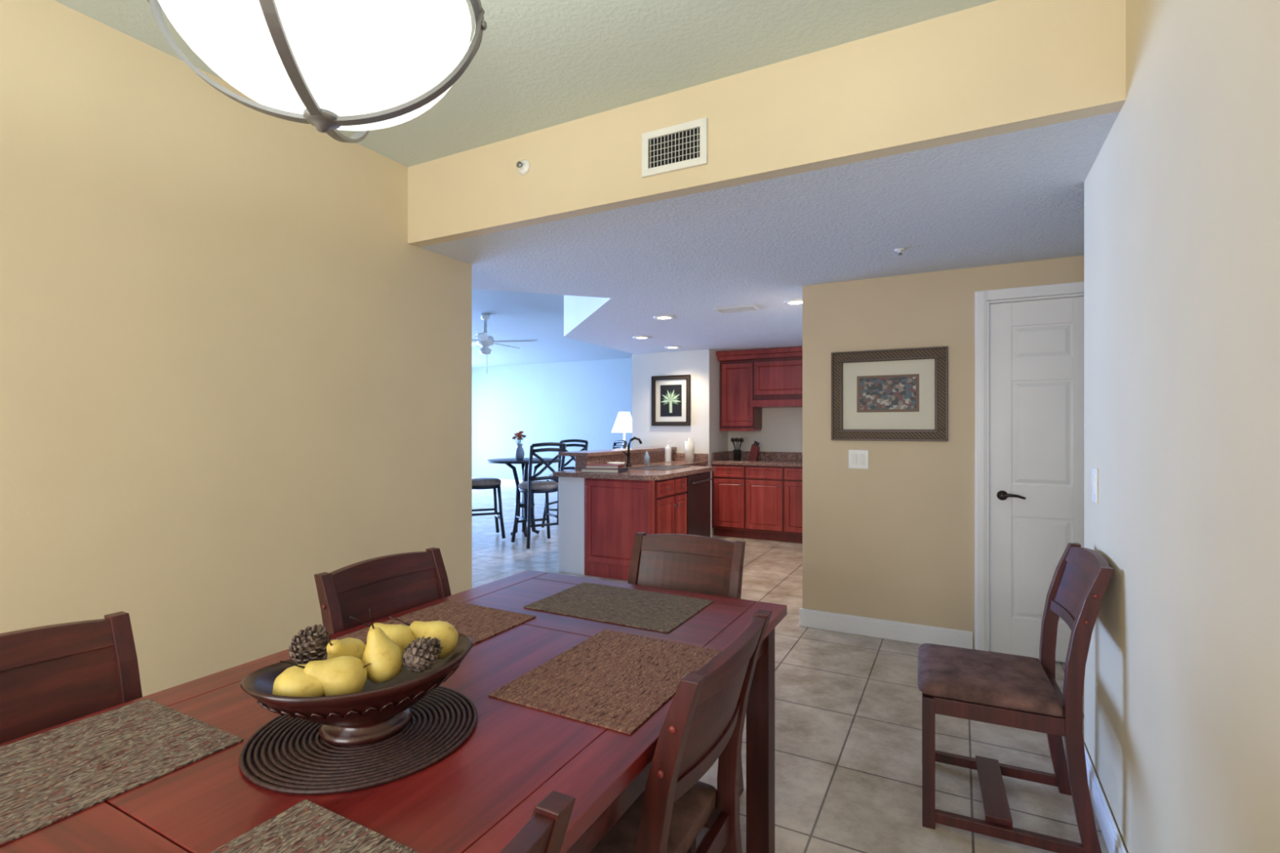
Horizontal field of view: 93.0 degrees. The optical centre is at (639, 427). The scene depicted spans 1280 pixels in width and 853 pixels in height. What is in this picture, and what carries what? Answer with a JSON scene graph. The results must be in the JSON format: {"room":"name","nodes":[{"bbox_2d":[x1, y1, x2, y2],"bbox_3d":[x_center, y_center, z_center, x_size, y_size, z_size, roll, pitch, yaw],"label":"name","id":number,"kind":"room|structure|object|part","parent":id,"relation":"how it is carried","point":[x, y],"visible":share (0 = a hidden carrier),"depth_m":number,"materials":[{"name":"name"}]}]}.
{"room":"dining room","nodes":[
{"label":"dining room","id":0,"kind":"room"},
{"bbox_2d":[0,0,471,696],"bbox_3d":[-2.253,-0.065,1.216,0.130,2.750,5.250,0,0,28],"label":"wall","id":1,"kind":"structure","parent":0,"point":[233,376],"depth_m":2.24,"materials":[{"name":"beige paint"}]},
{"bbox_2d":[53,0,997,167],"bbox_3d":[-1.013,-1.385,0.303,2.915,0.110,4.790,0,0,28],"label":"ceiling","id":2,"kind":"structure","parent":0,"point":[537,64],"depth_m":2.13,"materials":[{"name":"grey paint"}]},
{"bbox_2d":[146,0,486,142],"bbox_3d":[-0.535,-0.914,1.022,0.524,0.832,0.524,0,0,28],"label":"pendant light","id":3,"kind":"object","parent":2,"relation":"hanging from","point":[360,66],"visible":1,"depth_m":0.95,"materials":[{"name":"white glass"}]},
{"bbox_2d":[471,358,631,480],"bbox_3d":[1.285,-0.065,11.871,13.200,2.750,0.200,0,0,28],"label":"wall","id":4,"kind":"structure","parent":0,"point":[582,400],"depth_m":13.58,"materials":[{"name":"paint"}]},
{"bbox_2d":[471,477,522,484],"bbox_3d":[-1.022,1.252,12.963,7.900,0.115,0.020,0,0,28],"label":"baseboard","id":5,"kind":"structure","parent":4,"relation":"attached to","point":[508,482],"depth_m":14.02,"materials":[{"name":"white paint"}]},
{"bbox_2d":[471,288,633,367],"bbox_3d":[-1.922,-1.490,5.790,13.200,0.100,13.950,0,0,28],"label":"ceiling","id":6,"kind":"structure","parent":0,"point":[513,316],"depth_m":9.11,"materials":[{"name":"white paint"}]},
{"bbox_2d":[471,313,537,373],"bbox_3d":[-1.948,-1.063,7.749,1.317,0.750,1.269,0,0,28],"label":"ceiling fan","id":7,"kind":"object","parent":6,"relation":"hanging from","point":[483,340],"depth_m":7.65,"materials":[{"name":"white metal"}]},
{"bbox_2d":[631,349,728,535],"bbox_3d":[0.550,0.185,7.872,1.050,2.250,0.860,0,0,28],"label":"wall","id":8,"kind":"structure","parent":0,"point":[703,366],"depth_m":7.49,"materials":[{"name":"white paint"}]},
{"bbox_3d":[0.378,-0.335,7.493,0.520,0.620,0.030,0,0,28],"label":"framed picture","id":9,"kind":"part","parent":8,"relation":"part of"},
{"bbox_2d":[728,407,802,452],"bbox_3d":[2.003,0.185,7.508,1.860,2.250,0.150,0,0,28],"label":"wall","id":10,"kind":"structure","parent":0,"point":[781,431],"depth_m":7.58,"materials":[{"name":"white paint"}]},
{"bbox_2d":[715,346,802,431],"bbox_3d":[1.804,-0.448,7.265,1.725,0.975,0.455,0,0,28],"label":"upper cabinet","id":11,"kind":"object","parent":10,"relation":"attached to","point":[752,380],"visible":0.57,"depth_m":7.30,"materials":[{"name":"red wood"}]},
{"bbox_2d":[408,0,1125,247],"bbox_3d":[0.120,-1.190,2.452,2.915,0.500,0.070,0,0,28],"label":"wall header","id":12,"kind":"structure","parent":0,"point":[999,67],"depth_m":2.14,"materials":[{"name":"beige paint"}]},
{"bbox_2d":[516,159,529,174],"bbox_3d":[-0.534,-1.180,2.737,0.068,0.068,0.036,0,0,28],"label":"sprinkler","id":13,"kind":"object","parent":12,"relation":"attached to","point":[523,166],"visible":1,"depth_m":2.74,"materials":[{"name":"white plastic"}]},
{"bbox_2d":[641,117,707,177],"bbox_3d":[0.134,-1.103,2.397,0.280,0.175,0.012,0,0,28],"label":"air vent","id":14,"kind":"object","parent":12,"relation":"in","point":[682,146],"visible":1,"depth_m":2.40,"materials":[{"name":"white plastic"}]},
{"bbox_2d":[419,111,1119,354],"bbox_3d":[1.606,-1.190,4.761,5.800,0.500,5.400,0,0,28],"label":"ceiling dropped","id":15,"kind":"structure","parent":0,"point":[1015,197],"depth_m":3.05,"materials":[{"name":"white paint"}]},
{"bbox_2d":[632,336,650,339],"bbox_3d":[0.015,-0.936,6.311,0.184,0.006,0.184,0,0,28],"label":"recessed light","id":16,"kind":"object","parent":15,"relation":"in","point":[633,337],"visible":1,"depth_m":6.30,"materials":[{"name":"white plastic"}]},
{"bbox_2d":[653,315,675,319],"bbox_3d":[0.205,-0.936,5.171,0.184,0.006,0.184,0,0,28],"label":"recessed light","id":17,"kind":"object","parent":15,"relation":"in","point":[664,317],"visible":1,"depth_m":5.16,"materials":[{"name":"white plastic"}]},
{"bbox_2d":[664,346,680,348],"bbox_3d":[0.381,-0.936,7.091,0.184,0.006,0.184,0,0,28],"label":"recessed light","id":18,"kind":"object","parent":15,"relation":"in","point":[668,347],"visible":1,"depth_m":7.07,"materials":[{"name":"white plastic"}]},
{"bbox_2d":[713,304,759,313],"bbox_3d":[0.765,-0.935,4.797,0.320,0.010,0.180,0,0,28],"label":"ceiling vent","id":19,"kind":"object","parent":15,"relation":"attached to","point":[746,308],"depth_m":4.79,"materials":[{"name":"white metal"}]},
{"bbox_2d":[783,299,802,305],"bbox_3d":[1.167,-0.936,4.540,0.184,0.006,0.184,0,0,28],"label":"recessed light","id":20,"kind":"object","parent":15,"relation":"in","point":[793,302],"visible":0.81,"depth_m":4.54,"materials":[{"name":"white plastic"}]},
{"bbox_2d":[894,248,906,255],"bbox_3d":[1.371,-0.925,3.200,0.054,0.029,0.054,0,0,28],"label":"sprinkler","id":21,"kind":"object","parent":15,"relation":"attached to","point":[899,251],"visible":1,"depth_m":3.19,"materials":[{"name":"white plastic"}]},
{"bbox_2d":[471,484,1109,852],"bbox_3d":[-1.922,1.360,5.790,13.200,0.100,13.950,0,0,28],"label":"floor","id":22,"kind":"structure","parent":0,"point":[848,766],"depth_m":2.54,"materials":[{"name":"tile"}]},
{"bbox_2d":[0,611,142,743],"bbox_3d":[-1.050,0.860,1.062,0.542,0.900,0.450,0,0,28],"label":"dining chair","id":23,"kind":"object","parent":22,"relation":"on","point":[51,675],"visible":0.58,"depth_m":1.26,"materials":[{"name":"brown wood"}]},
{"bbox_2d":[314,547,451,635],"bbox_3d":[-0.596,0.860,1.795,0.542,0.900,0.450,0,0,28],"label":"dining chair","id":24,"kind":"object","parent":22,"relation":"on","point":[387,585],"visible":0.28,"depth_m":1.88,"materials":[{"name":"brown wood"}]},
{"bbox_2d":[0,569,786,852],"bbox_3d":[-0.450,0.930,1.243,1.005,0.760,1.980,0,0,28],"label":"dining table","id":25,"kind":"object","parent":22,"relation":"on","point":[478,797],"visible":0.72,"depth_m":1.02,"materials":[{"name":"brown wood"}]},
{"bbox_2d":[0,698,243,845],"bbox_3d":[-0.955,0.548,0.944,0.340,0.004,0.460,0,0,28],"label":"placemat","id":26,"kind":"object","parent":25,"relation":"on","point":[46,778],"visible":1,"depth_m":1.00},
{"bbox_2d":[209,799,420,852],"bbox_3d":[-0.454,0.548,0.613,0.335,0.004,0.460,0,0,28],"label":"placemat","id":27,"kind":"object","parent":25,"relation":"on","point":[306,826],"visible":1,"depth_m":0.81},
{"bbox_2d":[239,685,477,795],"bbox_3d":[-0.494,0.546,1.099,0.387,0.008,0.387,0,0,28],"label":"mat","id":28,"kind":"object","parent":25,"relation":"on","point":[287,754],"visible":0.56,"depth_m":1.02,"materials":[{"name":"brown wicker"}]},
{"bbox_2d":[240,633,473,746],"bbox_3d":[-0.494,0.478,1.099,0.384,0.126,0.246,0,0,-35],"label":"fruit bowl","id":29,"kind":"object","parent":28,"relation":"on","point":[380,711],"visible":0.69,"depth_m":1.03,"materials":[{"name":"brown wood"}]},
{"bbox_2d":[288,624,328,664],"bbox_3d":[-0.593,0.389,1.091,0.066,0.073,0.065,0,0,-31],"label":"pinecone","id":30,"kind":"object","parent":29,"relation":"in","point":[310,644],"visible":0.94,"depth_m":1.08,"materials":[{"name":"brown plant"}]},
{"bbox_2d":[272,662,370,697],"bbox_3d":[-0.536,0.435,1.014,0.142,0.076,0.076,0,0,0],"label":"pear","id":31,"kind":"object","parent":29,"relation":"in","point":[293,681],"visible":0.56,"depth_m":0.99,"materials":[{"name":"yellow food"}]},
{"bbox_2d":[280,655,367,696],"bbox_3d":[-0.531,0.419,1.030,0.126,0.092,0.074,0,0,-21],"label":"pear","id":32,"kind":"object","parent":29,"relation":"in","point":[344,674],"visible":0.94,"depth_m":1.01,"materials":[{"name":"yellow food"}]},
{"bbox_2d":[326,634,365,660],"bbox_3d":[-0.543,0.406,1.101,0.070,0.107,0.108,0,0,20],"label":"pear","id":33,"kind":"object","parent":29,"relation":"in","point":[355,647],"visible":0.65,"depth_m":1.09,"materials":[{"name":"yellow food"}]},
{"bbox_2d":[361,608,403,683],"bbox_3d":[-0.460,0.385,1.087,0.070,0.136,0.070,0,0,-16],"label":"pear","id":34,"kind":"object","parent":29,"relation":"in","point":[385,656],"visible":0.98,"depth_m":1.06,"materials":[{"name":"yellow food"}]},
{"bbox_2d":[349,616,415,653],"bbox_3d":[-0.484,0.402,1.168,0.117,0.095,0.070,0,0,9],"label":"pear","id":35,"kind":"object","parent":29,"relation":"in","point":[402,635],"visible":0.47,"depth_m":1.15,"materials":[{"name":"yellow food"}]},
{"bbox_2d":[401,636,442,672],"bbox_3d":[-0.395,0.409,1.097,0.063,0.060,0.066,0,0,7],"label":"pinecone","id":36,"kind":"object","parent":29,"relation":"in","point":[418,655],"visible":1,"depth_m":1.08,"materials":[{"name":"brown plant"}]},
{"bbox_2d":[388,616,458,659],"bbox_3d":[-0.413,0.403,1.179,0.124,0.082,0.070,0,0,18],"label":"pear","id":37,"kind":"object","parent":29,"relation":"on","point":[446,632],"visible":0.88,"depth_m":1.15,"materials":[{"name":"yellow food"}]},
{"bbox_2d":[329,600,536,644],"bbox_3d":[-0.562,0.548,1.641,0.345,0.004,0.460,0,0,28],"label":"placemat","id":38,"kind":"object","parent":25,"relation":"on","point":[478,623],"visible":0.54,"depth_m":1.74,"materials":[{"name":"brown wicker"}]},
{"bbox_2d":[488,629,721,734],"bbox_3d":[-0.056,0.548,1.368,0.335,0.004,0.458,0,0,28],"label":"placemat","id":39,"kind":"object","parent":25,"relation":"on","point":[611,679],"visible":0.96,"depth_m":1.32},
{"bbox_2d":[524,582,713,632],"bbox_3d":[-0.061,0.548,1.889,0.490,0.004,0.335,0,0,28],"label":"placemat","id":40,"kind":"object","parent":25,"relation":"on","point":[647,610],"visible":1,"depth_m":1.87,"materials":[{"name":"brown wicker"}]},
{"bbox_2d":[471,477,505,538],"bbox_3d":[-1.914,0.725,7.191,0.564,1.138,0.480,0,0,-22],"label":"bar stool","id":41,"kind":"object","parent":22,"relation":"on","point":[483,482],"visible":0.53,"depth_m":7.09,"materials":[{"name":"black metal"}]},
{"bbox_2d":[486,457,561,537],"bbox_3d":[-1.406,0.848,7.411,0.910,0.919,0.910,0,0,28],"label":"bistro table","id":42,"kind":"object","parent":22,"relation":"on","point":[508,461],"visible":0.8,"depth_m":7.34,"materials":[{"name":"black metal"}]},
{"bbox_2d":[511,431,526,459],"bbox_3d":[-1.472,0.213,7.386,0.176,0.347,0.178,0,0,28],"label":"flower vase","id":43,"kind":"object","parent":42,"relation":"on","point":[519,453],"visible":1,"depth_m":7.35,"materials":[{"name":"blue glass"}]},
{"bbox_2d":[499,790,575,852],"bbox_3d":[-0.399,0.860,0.606,0.542,0.900,0.450,0,0,28],"label":"dining chair","id":44,"kind":"object","parent":22,"relation":"on","point":[545,831],"visible":1,"depth_m":0.66,"materials":[{"name":"brown wood"}]},
{"bbox_2d":[511,442,566,548],"bbox_3d":[-1.111,0.725,6.757,0.480,1.138,0.564,0,0,-32],"label":"bar stool","id":45,"kind":"object","parent":22,"relation":"on","point":[533,485],"visible":0.89,"depth_m":6.60,"materials":[{"name":"black metal"}]},
{"bbox_2d":[541,439,588,527],"bbox_3d":[-0.969,0.725,8.041,0.480,1.138,0.564,0,0,18],"label":"bar stool","id":46,"kind":"object","parent":22,"relation":"on","point":[585,446],"visible":0.28,"depth_m":8.22,"materials":[{"name":"black metal"}]},
{"bbox_2d":[612,440,626,448],"bbox_3d":[-0.462,0.725,7.685,0.564,1.138,0.480,0,0,-22],"label":"bar stool","id":47,"kind":"object","parent":22,"relation":"on","point":[615,446],"visible":0.12,"depth_m":7.82,"materials":[{"name":"black metal"}]},
{"bbox_2d":[552,446,715,580],"bbox_3d":[0.148,0.772,6.318,1.209,1.075,2.315,0,0,28],"label":"base cabinet","id":48,"kind":"object","parent":22,"relation":"on","point":[600,514],"visible":0.8,"depth_m":5.38,"materials":[{"name":"brown wood"}]},
{"bbox_2d":[580,463,628,473],"bbox_3d":[-0.320,0.367,5.504,0.360,0.065,0.260,0,0,18],"label":"book stack","id":49,"kind":"object","parent":48,"relation":"on","point":[593,468],"visible":1,"depth_m":5.40,"materials":[{"name":"paper"}]},
{"bbox_2d":[607,462,625,464],"bbox_3d":[-0.234,0.369,5.945,0.180,0.060,0.180,0,0,28],"label":"serving bowl","id":50,"kind":"object","parent":49,"relation":"on","point":[615,463],"visible":0.26,"depth_m":5.90,"materials":[{"name":"white ceramic"}]},
{"bbox_2d":[622,436,642,466],"bbox_3d":[-0.074,0.246,6.199,0.186,0.307,0.122,0,0,28],"label":"kitchen faucet","id":51,"kind":"object","parent":48,"relation":"on","point":[628,455],"visible":1,"depth_m":6.24,"materials":[{"name":"brown metal"}]},
{"bbox_2d":[644,451,649,464],"bbox_3d":[0.075,0.330,6.574,0.064,0.140,0.064,0,0,28],"label":"dish soap bottle","id":52,"kind":"object","parent":48,"relation":"on","point":[646,457],"visible":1,"depth_m":6.55,"materials":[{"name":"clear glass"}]},
{"bbox_2d":[628,464,690,470],"bbox_3d":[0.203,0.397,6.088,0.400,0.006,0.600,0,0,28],"label":"sink","id":53,"kind":"object","parent":48,"relation":"in","point":[655,467],"visible":0.97,"depth_m":6.06,"materials":[{"name":"silver metal"}]},
{"bbox_2d":[665,441,671,462],"bbox_3d":[0.326,0.279,7.007,0.074,0.241,0.074,0,0,-19],"label":"soap dispenser","id":54,"kind":"object","parent":48,"relation":"on","point":[668,449],"visible":1,"depth_m":6.98,"materials":[{"name":"white plastic"}]},
{"bbox_2d":[684,437,693,462],"bbox_3d":[0.584,0.260,7.153,0.110,0.280,0.110,0,0,28],"label":"paper towel roll","id":55,"kind":"object","parent":48,"relation":"on","point":[689,446],"visible":1,"depth_m":7.10,"materials":[{"name":"white paper"}]},
{"bbox_2d":[589,608,772,852],"bbox_3d":[-0.028,0.860,1.300,0.542,0.900,0.450,0,0,28],"label":"dining chair","id":56,"kind":"object","parent":22,"relation":"on","point":[704,723],"visible":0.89,"depth_m":1.18,"materials":[{"name":"brown wood"}]},
{"bbox_2d":[627,532,745,852],"bbox_3d":[0.072,0.860,2.092,0.450,0.900,0.542,0,0,28],"label":"dining chair","id":57,"kind":"object","parent":22,"relation":"on","point":[694,563],"visible":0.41,"depth_m":2.28,"materials":[{"name":"brown wood"}]},
{"bbox_2d":[711,450,802,542],"bbox_3d":[1.760,0.805,7.182,1.725,1.010,0.641,0,0,28],"label":"base cabinet","id":58,"kind":"object","parent":22,"relation":"on","point":[761,499],"visible":0.59,"depth_m":7.09,"materials":[{"name":"brown wood"}]},
{"bbox_2d":[730,437,743,460],"bbox_3d":[1.194,0.260,7.453,0.168,0.280,0.126,0,0,28],"label":"utensil crock","id":59,"kind":"object","parent":58,"relation":"on","point":[736,453],"visible":1,"depth_m":7.42,"materials":[{"name":"brown metal"}]},
{"bbox_2d":[747,440,759,460],"bbox_3d":[1.412,0.280,7.508,0.135,0.239,0.070,0,0,28],"label":"knife block","id":60,"kind":"object","parent":58,"relation":"on","point":[754,451],"visible":1,"depth_m":7.48,"materials":[{"name":"red wood"}]},
{"bbox_2d":[917,542,1114,852],"bbox_3d":[1.254,0.860,2.089,0.542,0.900,0.450,0,0,25],"label":"dining chair","id":61,"kind":"object","parent":22,"relation":"on","point":[1002,689],"visible":1,"depth_m":1.98,"materials":[{"name":"brown wood"}]},
{"bbox_3d":[-0.322,0.940,8.931,1.100,0.740,0.380,0,0,28],"label":"console table","id":62,"kind":"object","parent":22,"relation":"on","visible":0},
{"bbox_2d":[611,412,631,448],"bbox_3d":[-0.230,0.170,8.848,0.380,0.800,0.380,0,0,28],"label":"table lamp","id":63,"kind":"object","parent":62,"relation":"on","point":[623,424],"visible":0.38,"depth_m":8.73,"materials":[{"name":"beige fabric"}]},
{"bbox_2d":[802,255,1084,648],"bbox_3d":[2.446,0.185,3.379,3.024,2.250,0.140,0,0,28],"label":"wall","id":64,"kind":"structure","parent":0,"point":[893,539],"depth_m":3.75,"materials":[{"name":"beige paint"}]},
{"bbox_2d":[848,449,868,469],"bbox_3d":[1.385,0.200,3.852,0.120,0.120,0.012,0,0,28],"label":"light switch","id":65,"kind":"object","parent":64,"relation":"attached to","point":[858,459],"visible":1,"depth_m":3.85,"materials":[{"name":"white plastic"}]},
{"bbox_2d":[799,608,973,648],"bbox_3d":[1.502,1.252,3.787,1.005,0.115,0.018,0,0,28],"label":"baseboard","id":66,"kind":"structure","parent":64,"relation":"attached to","point":[843,623],"depth_m":3.77,"materials":[{"name":"white paint"}]},
{"bbox_2d":[831,346,947,441],"bbox_3d":[1.532,-0.202,3.764,0.670,0.565,0.030,0,0,28],"label":"framed picture","id":67,"kind":"object","parent":64,"relation":"attached to","point":[897,394],"visible":1,"depth_m":3.76,"materials":[{"name":"brown wood"}]},
{"bbox_2d":[974,281,1084,651],"bbox_3d":[2.446,0.258,3.353,1.050,2.105,0.146,0,0,28],"label":"door frame","id":68,"kind":"structure","parent":64,"relation":"attached to","point":[983,299],"depth_m":3.52,"materials":[{"name":"white paint"}]},
{"bbox_2d":[989,296,1084,662],"bbox_3d":[2.428,0.291,3.318,0.900,2.022,0.095,0,0,28],"label":"door","id":69,"kind":"structure","parent":68,"relation":"attached to","point":[1037,347],"depth_m":3.44,"materials":[{"name":"white paint"}]},
{"bbox_2d":[1084,0,1279,852],"bbox_3d":[0.496,-0.065,-0.120,0.150,2.750,5.450,0,0,28],"label":"wall","id":70,"kind":"structure","parent":0,"point":[1182,190],"depth_m":1.26,"materials":[{"name":"beige paint"}]},
{"bbox_2d":[1091,466,1097,502],"bbox_3d":[1.588,0.200,2.125,0.012,0.120,0.072,0,0,28],"label":"light switch","id":71,"kind":"object","parent":70,"relation":"attached to","point":[1095,471],"visible":1,"depth_m":2.10,"materials":[{"name":"white plastic"}]},
{"bbox_2d":[1084,744,1126,852],"bbox_3d":[0.428,1.252,-0.073,0.014,0.115,5.450,0,0,28],"label":"baseboard","id":72,"kind":"structure","parent":70,"relation":"attached to","point":[1113,842],"depth_m":1.95,"materials":[{"name":"white paint"}]}
]}

